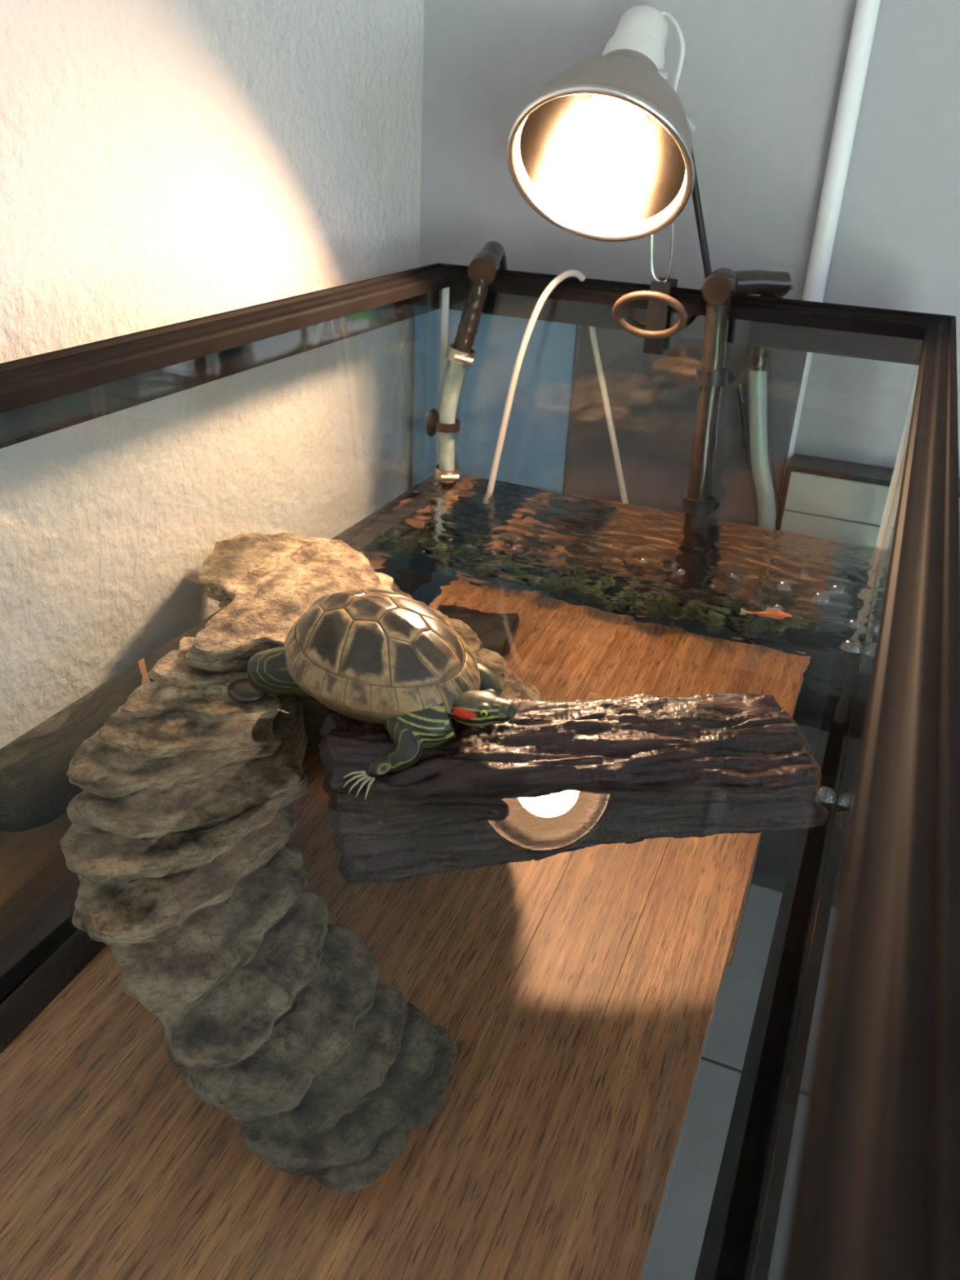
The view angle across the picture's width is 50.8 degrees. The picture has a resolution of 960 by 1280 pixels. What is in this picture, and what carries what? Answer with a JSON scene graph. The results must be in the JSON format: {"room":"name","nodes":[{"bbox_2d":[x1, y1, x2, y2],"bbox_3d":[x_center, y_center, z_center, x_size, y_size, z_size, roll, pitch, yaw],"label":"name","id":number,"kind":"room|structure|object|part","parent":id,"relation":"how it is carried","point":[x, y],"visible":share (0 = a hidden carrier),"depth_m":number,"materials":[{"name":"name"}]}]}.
{"room":"turtle tank","nodes":[
{"label":"turtle tank","id":0,"kind":"room"},
{"bbox_2d":[0,0,423,748],"bbox_3d":[-0.834,0.168,-0.038,0.100,2.550,3.820,13,29,19],"label":"wall","id":1,"kind":"structure","parent":0,"point":[163,162],"depth_m":1.01,"materials":[{"name":"white paint"}]},
{"bbox_2d":[419,0,959,478],"bbox_3d":[1.220,-0.275,1.031,2.795,2.550,0.100,13,29,19],"label":"wall","id":2,"kind":"structure","parent":0,"point":[759,85],"depth_m":1.24,"materials":[{"name":"grey paint"}]},
{"bbox_2d":[775,0,880,521],"bbox_3d":[0.414,-0.432,1.254,0.025,2.550,0.025,13,29,19],"label":"pipe","id":3,"kind":"object","parent":2,"relation":"attached to","point":[866,11],"visible":0.49,"depth_m":1.18,"materials":[{"name":"white paint"}]},
{"bbox_3d":[0.986,1.850,-0.226,4.297,0.100,4.087,13,29,19],"label":"floor","id":4,"kind":"structure","parent":0,"visible":0},
{"bbox_2d":[412,308,578,493],"bbox_3d":[-0.007,0.079,1.680,0.245,1.215,0.007,13,29,19],"label":"sheet","id":5,"kind":"object","parent":4,"relation":"on","point":[534,452],"visible":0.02,"depth_m":1.45,"materials":[{"name":"blue plastic"}]},
{"bbox_2d":[563,324,807,526],"bbox_3d":[0.245,0.138,1.590,0.301,1.215,0.025,13,29,19],"label":"board","id":6,"kind":"object","parent":4,"relation":"on","point":[653,398],"visible":0.07,"depth_m":1.36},
{"bbox_2d":[775,453,959,546],"bbox_3d":[0.534,0.275,1.512,0.334,1.070,0.072,13,29,19],"label":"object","id":7,"kind":"object","parent":4,"relation":"on","point":[824,498],"visible":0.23,"depth_m":1.29,"materials":[{"name":"white wood"}]},
{"bbox_3d":[-0.131,0.744,0.963,0.491,0.677,1.554,13,29,19],"label":"table","id":8,"kind":"object","parent":4,"relation":"on","visible":0},
{"bbox_2d":[0,262,959,1279],"bbox_3d":[-0.023,0.095,0.840,0.638,0.599,1.278,13,29,19],"label":"frame","id":9,"kind":"object","parent":8,"relation":"on","point":[864,1182],"visible":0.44,"depth_m":0.39,"materials":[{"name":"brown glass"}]},
{"bbox_2d":[149,533,399,699],"bbox_3d":[-0.164,0.161,0.937,0.455,0.346,0.559,13,29,19],"label":"rock","id":10,"kind":"object","parent":9,"relation":"in","point":[262,584],"visible":0.19,"depth_m":0.97,"materials":[{"name":"stone"}]},
{"bbox_2d":[222,588,516,799],"bbox_3d":[-0.089,0.020,0.819,0.155,0.109,0.251,-21,36,-39],"label":"turtle","id":11,"kind":"object","parent":10,"relation":"on","point":[385,658],"visible":1,"depth_m":0.78},
{"bbox_2d":[0,474,880,1279],"bbox_3d":[-0.029,0.209,0.898,0.599,0.306,1.239,13,29,19],"label":"water","id":12,"kind":"object","parent":9,"relation":"in","point":[261,1018],"visible":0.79,"depth_m":0.60,"materials":[{"name":"clear liquid"}]},
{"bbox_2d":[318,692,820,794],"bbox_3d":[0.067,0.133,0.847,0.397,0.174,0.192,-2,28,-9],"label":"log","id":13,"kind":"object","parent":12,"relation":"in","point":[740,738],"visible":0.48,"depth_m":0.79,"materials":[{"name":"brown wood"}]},
{"bbox_2d":[426,240,506,482],"bbox_3d":[-0.065,-0.291,1.261,0.082,0.365,0.419,13,29,19],"label":"hose","id":14,"kind":"object","parent":9,"relation":"attached to","point":[484,267],"visible":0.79,"depth_m":1.32,"materials":[{"name":"plastic"}]},
{"bbox_2d":[426,408,460,436],"bbox_3d":[-0.047,-0.293,1.373,0.041,0.038,0.038,13,29,19],"label":"cup","id":15,"kind":"object","parent":14,"relation":"on","point":[446,424],"depth_m":1.36,"materials":[{"name":"brown plastic"}]},
{"bbox_2d":[486,269,628,503],"bbox_3d":[0.130,-0.265,1.355,0.246,0.438,0.045,1,27,-3],"label":"air hose","id":16,"kind":"object","parent":9,"relation":"hanging from","point":[571,273],"visible":0.64,"depth_m":1.32,"materials":[{"name":"white plastic"}]},
{"bbox_2d":[506,4,711,355],"bbox_3d":[0.162,-0.510,1.139,0.253,0.371,0.200,-22,36,-39],"label":"heat lamp","id":17,"kind":"object","parent":9,"relation":"attached to","point":[602,151],"visible":0.99,"depth_m":1.14,"materials":[{"name":"metal"}]},
{"bbox_3d":[0.142,-0.562,1.114,0.087,0.092,0.089,-8,29,-21],"label":"bulb","id":18,"kind":"part","parent":17,"relation":"part of","materials":[{"name":"white glass"}]},
{"bbox_2d":[601,4,668,68],"bbox_3d":[0.178,-0.667,1.155,0.073,0.104,0.105,13,29,19],"label":"socket","id":19,"kind":"object","parent":17,"relation":"attached to","point":[641,34],"depth_m":1.13,"materials":[{"name":"white ceramic"}]},
{"bbox_3d":[0.227,-0.659,1.170,0.031,0.123,0.091,-19,34,-36],"label":"power cord","id":20,"kind":"part","parent":17,"relation":"part of","materials":[{"name":"white plastic"}]},
{"bbox_3d":[0.242,-0.533,1.184,0.093,0.216,0.026,4,27,2],"label":"arm","id":21,"kind":"part","parent":17,"relation":"part of","materials":[{"name":"black plastic"}]},
{"bbox_2d":[681,267,793,529],"bbox_3d":[0.341,-0.023,1.395,0.219,0.925,0.084,-6,28,-17],"label":"pipe","id":22,"kind":"object","parent":9,"relation":"attached to","point":[718,288],"visible":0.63,"depth_m":1.24,"materials":[{"name":"black plastic"}]},
{"bbox_3d":[0.298,-0.172,1.281,0.016,0.023,0.006,1,27,-3],"label":"clip arm","id":23,"kind":"part","parent":22,"relation":"part of","materials":[{"name":"black plastic"}]},
{"bbox_3d":[0.301,-0.316,1.215,0.016,0.023,0.006,1,27,-3],"label":"clip arm","id":24,"kind":"part","parent":22,"relation":"part of","materials":[{"name":"black plastic"}]},
{"bbox_3d":[0.324,-0.422,1.195,0.084,0.030,0.028,-5,28,-16],"label":"elbow arm","id":25,"kind":"part","parent":22,"relation":"part of"},
{"bbox_3d":[0.257,0.165,0.743,0.008,0.568,1.256,13,29,19],"label":"pane","id":26,"kind":"part","parent":9,"relation":"part of","materials":[{"name":"clear glass"}]}
]}

